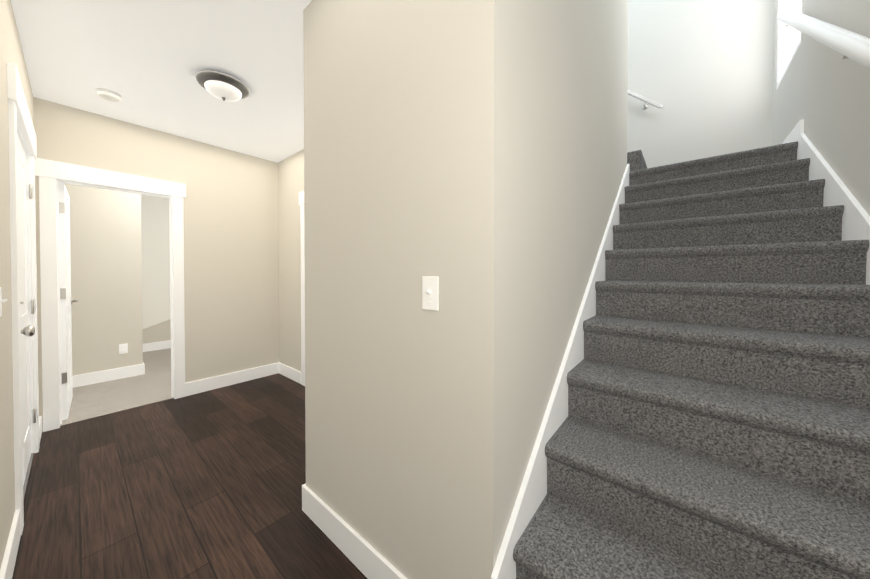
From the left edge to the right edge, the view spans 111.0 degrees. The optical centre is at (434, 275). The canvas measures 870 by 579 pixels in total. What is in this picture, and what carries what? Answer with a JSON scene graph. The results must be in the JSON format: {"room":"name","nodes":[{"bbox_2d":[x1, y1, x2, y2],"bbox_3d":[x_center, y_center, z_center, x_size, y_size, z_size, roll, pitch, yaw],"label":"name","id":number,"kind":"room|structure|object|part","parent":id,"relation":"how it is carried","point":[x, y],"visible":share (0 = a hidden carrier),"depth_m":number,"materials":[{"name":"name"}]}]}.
{"room":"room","nodes":[
{"label":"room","id":0,"kind":"room"},
{"bbox_2d":[0,0,33,568],"bbox_3d":[-2.889,-0.076,2.069,8.639,2.645,0.120,1,1,40],"label":"wall","id":1,"kind":"structure","parent":0,"point":[7,491],"depth_m":1.32,"materials":[{"name":"paint"}]},
{"bbox_2d":[0,287,6,315],"bbox_3d":[-1.696,0.102,1.174,0.070,0.114,0.023,1,1,40],"label":"light switch","id":2,"kind":"object","parent":1,"relation":"attached to","point":[2,301],"visible":1,"depth_m":1.18,"materials":[{"name":"white plastic"}]},
{"bbox_2d":[0,509,20,578],"bbox_3d":[-0.807,1.199,0.444,3.100,0.135,0.015,1,1,40],"label":"baseboard","id":3,"kind":"structure","parent":1,"relation":"attached to","point":[9,560],"depth_m":1.27,"materials":[{"name":"white wood"}]},
{"bbox_2d":[7,62,39,534],"bbox_3d":[-2.472,0.125,1.743,1.168,2.250,0.145,1,1,40],"label":"door frame","id":4,"kind":"structure","parent":1,"relation":"attached to","point":[19,113],"depth_m":1.46,"materials":[{"name":"white wood"}]},
{"bbox_2d":[17,133,35,485],"bbox_3d":[-2.446,0.202,1.783,0.930,2.067,0.112,1,1,40],"label":"entry door","id":5,"kind":"structure","parent":1,"relation":"in","point":[27,331],"depth_m":1.91,"materials":[{"name":"white wood"}]},
{"bbox_3d":[-2.128,0.288,1.549,0.066,0.066,0.068,1,1,40],"label":"knob","id":6,"kind":"part","parent":5,"relation":"part of","materials":[{"name":"grey metal"}]},
{"bbox_3d":[-2.797,-0.584,2.068,0.013,0.100,0.013,1,1,40],"label":"hinge knob","id":7,"kind":"part","parent":5,"relation":"part of","materials":[{"name":"grey metal"}]},
{"bbox_3d":[-2.797,0.216,2.078,0.013,0.100,0.013,1,1,40],"label":"hinge knob","id":8,"kind":"part","parent":5,"relation":"part of","materials":[{"name":"grey metal"}]},
{"bbox_3d":[-2.797,0.976,2.088,0.013,0.100,0.013,1,1,40],"label":"hinge knob","id":9,"kind":"part","parent":5,"relation":"part of","materials":[{"name":"grey metal"}]},
{"bbox_2d":[23,453,33,500],"bbox_3d":[-2.481,1.244,1.747,0.932,0.012,0.118,1,1,40],"label":"sill","id":10,"kind":"structure","parent":1,"relation":"attached to","point":[27,474],"depth_m":1.85,"materials":[{"name":"silver metal"}]},
{"bbox_2d":[39,416,41,443],"bbox_3d":[-2.999,1.176,2.264,0.323,0.135,0.015,1,1,40],"label":"baseboard","id":11,"kind":"structure","parent":1,"relation":"attached to","point":[40,425],"depth_m":2.28,"materials":[{"name":"white wood"}]},
{"bbox_2d":[33,97,51,431],"bbox_3d":[-3.162,-0.081,2.428,0.120,2.645,0.084,1,1,40],"label":"wall","id":12,"kind":"structure","parent":0,"point":[42,118],"depth_m":2.37,"materials":[{"name":"paint"}]},
{"bbox_2d":[56,182,61,423],"bbox_3d":[-3.125,0.226,2.488,0.015,2.030,0.010,1,1,40],"label":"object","id":13,"kind":"object","parent":12,"relation":"attached to","point":[59,302],"visible":1,"depth_m":2.48,"materials":[{"name":"white wood"}]},
{"bbox_2d":[64,183,142,375],"bbox_3d":[-3.904,-0.094,3.460,0.120,2.645,0.723,1,1,40],"label":"wall","id":14,"kind":"structure","parent":0,"point":[106,265],"depth_m":3.46,"materials":[{"name":"paint"}]},
{"bbox_2d":[72,364,144,387],"bbox_3d":[-3.831,1.159,3.457,0.015,0.131,0.688,1,1,40],"label":"baseboard","id":15,"kind":"structure","parent":14,"relation":"attached to","point":[104,376],"depth_m":3.48,"materials":[{"name":"white wood"}]},
{"bbox_2d":[119,343,127,353],"bbox_3d":[-3.730,0.871,3.580,0.010,0.116,0.072,1,1,40],"label":"electrical outlet plate","id":16,"kind":"object","parent":14,"relation":"attached to","point":[123,348],"visible":1,"depth_m":3.58,"materials":[{"name":"white plastic"}]},
{"bbox_2d":[60,348,172,425],"bbox_3d":[-3.832,1.252,4.652,3.910,0.084,2.863,1,1,40],"label":"floor","id":17,"kind":"structure","parent":0,"point":[152,384],"depth_m":3.15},
{"bbox_2d":[142,319,170,343],"bbox_3d":[-4.327,-0.116,5.204,0.120,2.645,2.620,1,1,40],"label":"wall","id":18,"kind":"structure","parent":0,"point":[160,332],"depth_m":4.89,"materials":[{"name":"paint"}]},
{"bbox_2d":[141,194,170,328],"bbox_3d":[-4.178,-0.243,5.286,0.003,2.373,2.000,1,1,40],"label":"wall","id":19,"kind":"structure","parent":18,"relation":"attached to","point":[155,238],"depth_m":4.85,"materials":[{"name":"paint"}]},
{"bbox_2d":[143,340,170,351],"bbox_3d":[-4.314,1.139,5.130,0.015,0.131,2.500,1,1,40],"label":"baseboard","id":20,"kind":"structure","parent":18,"relation":"attached to","point":[153,346],"depth_m":4.86,"materials":[{"name":"white wood"}]},
{"bbox_2d":[11,0,311,162],"bbox_3d":[-0.795,-1.443,1.584,4.819,0.100,2.076,1,1,40],"label":"ceiling","id":21,"kind":"structure","parent":0,"point":[147,60],"depth_m":1.96,"materials":[{"name":"paint"}]},
{"bbox_2d":[96,88,121,101],"bbox_3d":[-2.504,-1.379,2.297,0.136,0.046,0.136,1,1,40],"label":"smoke detector","id":22,"kind":"object","parent":21,"relation":"attached to","point":[108,95],"visible":1,"depth_m":2.27,"materials":[{"name":"plastic"}]},
{"bbox_2d":[195,70,249,101],"bbox_3d":[-1.526,-1.331,2.160,0.320,0.138,0.320,1,1,40],"label":"ceiling light fixture","id":23,"kind":"object","parent":21,"relation":"attached to","point":[223,86],"visible":1,"depth_m":2.09,"materials":[{"name":"white glass"}]},
{"bbox_3d":[-1.526,-1.315,2.160,0.224,0.058,0.224,1,1,40],"label":"lamp shade","id":24,"kind":"part","parent":23,"relation":"part of","materials":[{"name":"white glass"}]},
{"bbox_2d":[51,102,278,382],"bbox_3d":[-2.537,-0.090,3.180,0.120,2.645,1.872,1,1,40],"label":"wall","id":25,"kind":"structure","parent":0,"point":[231,263],"depth_m":3.25,"materials":[{"name":"paint"}]},
{"bbox_2d":[58,183,77,420],"bbox_3d":[-3.392,0.218,2.774,0.752,2.014,0.089,1,1,42],"label":"door","id":26,"kind":"structure","parent":25,"relation":"in","point":[66,300],"depth_m":2.55,"materials":[{"name":"white wood"}]},
{"bbox_3d":[-3.146,-0.575,2.514,0.050,0.100,0.042,1,1,40],"label":"hinge knob","id":27,"kind":"part","parent":26,"relation":"part of","materials":[{"name":"grey metal"}]},
{"bbox_3d":[-3.146,0.150,2.523,0.050,0.100,0.042,1,1,40],"label":"hinge knob","id":28,"kind":"part","parent":26,"relation":"part of","materials":[{"name":"grey metal"}]},
{"bbox_3d":[-3.146,0.870,2.532,0.050,0.100,0.042,1,1,40],"label":"hinge knob","id":29,"kind":"part","parent":26,"relation":"part of","materials":[{"name":"grey metal"}]},
{"bbox_2d":[35,158,185,431],"bbox_3d":[-2.893,0.154,2.754,0.172,2.167,0.922,1,1,40],"label":"door frame","id":30,"kind":"structure","parent":25,"relation":"attached to","point":[48,172],"depth_m":2.44,"materials":[{"name":"white wood"}]},
{"bbox_2d":[56,180,168,197],"bbox_3d":[-2.899,-0.787,2.747,0.015,0.010,0.715,1,1,40],"label":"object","id":31,"kind":"object","parent":25,"relation":"attached to","point":[110,189],"visible":1,"depth_m":2.71,"materials":[{"name":"white wood"}]},
{"bbox_2d":[169,197,172,396],"bbox_3d":[-2.674,0.219,3.031,0.015,2.030,0.010,1,1,40],"label":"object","id":32,"kind":"object","parent":25,"relation":"attached to","point":[171,298],"visible":1,"depth_m":3.03,"materials":[{"name":"white wood"}]},
{"bbox_2d":[185,363,278,395],"bbox_3d":[-2.267,1.162,3.416,0.015,0.135,0.917,1,1,40],"label":"baseboard","id":33,"kind":"structure","parent":25,"relation":"attached to","point":[204,385],"depth_m":3.36,"materials":[{"name":"white wood"}]},
{"bbox_2d":[12,373,366,578],"bbox_3d":[-0.760,1.292,1.589,4.729,0.080,2.076,1,1,40],"label":"floor","id":34,"kind":"structure","parent":0,"point":[206,484],"depth_m":1.70,"materials":[{"name":"brown wood"}]},
{"bbox_2d":[513,141,869,578],"bbox_3d":[0.950,-0.278,2.416,2.899,3.040,3.756,1,1,40],"label":"staircase","id":35,"kind":"structure","parent":34,"relation":"on","point":[715,424],"depth_m":1.15,"materials":[{"name":"carpet"}]},
{"bbox_2d":[278,149,303,371],"bbox_3d":[-1.672,-0.096,3.600,0.675,2.645,0.120,1,1,40],"label":"wall","id":36,"kind":"structure","parent":0,"point":[290,177],"depth_m":3.57,"materials":[{"name":"paint"}]},
{"bbox_2d":[278,362,300,383],"bbox_3d":[-1.747,1.160,3.591,0.591,0.135,0.015,1,1,40],"label":"baseboard","id":37,"kind":"structure","parent":36,"relation":"attached to","point":[293,374],"depth_m":3.56,"materials":[{"name":"white wood"}]},
{"bbox_2d":[303,0,627,578],"bbox_3d":[0.577,-1.556,2.217,1.120,5.600,2.622,1,1,40],"label":"wall","id":38,"kind":"structure","parent":0,"point":[471,155],"depth_m":1.13,"materials":[{"name":"paint"}]},
{"bbox_2d":[302,484,406,578],"bbox_3d":[-0.265,1.189,1.237,1.150,0.135,0.015,1,1,40],"label":"baseboard","id":39,"kind":"structure","parent":38,"relation":"attached to","point":[366,558],"depth_m":1.33,"materials":[{"name":"white wood"}]},
{"bbox_2d":[422,277,438,310],"bbox_3d":[-0.021,0.059,1.015,0.070,0.114,0.023,1,1,40],"label":"light switch","id":40,"kind":"object","parent":38,"relation":"attached to","point":[430,293],"visible":1,"depth_m":1.01,"materials":[{"name":"white plastic"}]},
{"bbox_2d":[491,164,628,578],"bbox_3d":[1.011,0.093,1.867,0.018,2.312,2.637,1,1,40],"label":"skirt","id":41,"kind":"object","parent":38,"relation":"attached to","point":[532,493],"visible":0.5,"depth_m":1.22,"materials":[{"name":"white wood"}]},
{"bbox_2d":[627,0,773,167],"bbox_3d":[2.167,-1.577,3.913,3.239,5.600,0.120,1,1,40],"label":"wall","id":42,"kind":"structure","parent":0,"point":[701,71],"depth_m":3.25,"materials":[{"name":"paint"}]},
{"bbox_2d":[628,90,662,108],"bbox_3d":[1.987,-2.604,3.921,0.073,2.112,0.119,-31,-29,-16],"label":"handrail","id":43,"kind":"object","parent":42,"relation":"attached to","point":[646,100],"visible":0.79,"depth_m":3.50,"materials":[{"name":"white wood"}]},
{"bbox_2d":[772,0,869,215],"bbox_3d":[1.839,-1.542,1.077,0.120,5.600,4.663,1,1,40],"label":"wall","id":44,"kind":"structure","parent":0,"point":[834,101],"depth_m":1.73,"materials":[{"name":"paint"}]},
{"bbox_2d":[777,0,869,87],"bbox_3d":[2.195,-1.548,1.595,0.195,1.656,4.524,1,38,40],"label":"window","id":45,"kind":"structure","parent":44,"relation":"in","point":[854,46],"depth_m":1.75,"materials":[{"name":"white"}]},
{"bbox_2d":[791,0,800,55],"bbox_3d":[3.019,-2.469,2.447,0.010,1.380,0.690,1,1,40],"label":"window panel","id":46,"kind":"object","parent":45,"relation":"attached to","point":[795,33],"visible":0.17,"depth_m":2.62,"materials":[{"name":"white"}]},
{"bbox_2d":[782,119,869,284],"bbox_3d":[2.035,0.072,1.443,0.018,2.364,3.879,1,1,40],"label":"skirt","id":47,"kind":"object","parent":44,"relation":"attached to","point":[855,221],"visible":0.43,"depth_m":1.63,"materials":[{"name":"white wood"}]},
{"bbox_3d":[-1.085,-1.114,3.100,0.850,0.595,0.120,1,1,40],"label":"wall","id":48,"kind":"structure","parent":0,"visible":0},
{"bbox_2d":[299,191,304,385],"bbox_3d":[-1.132,0.150,3.060,1.018,2.167,0.026,1,1,40],"label":"door frame","id":49,"kind":"structure","parent":48,"relation":"attached to","point":[301,199],"depth_m":3.34,"materials":[{"name":"white wood"}]}
]}

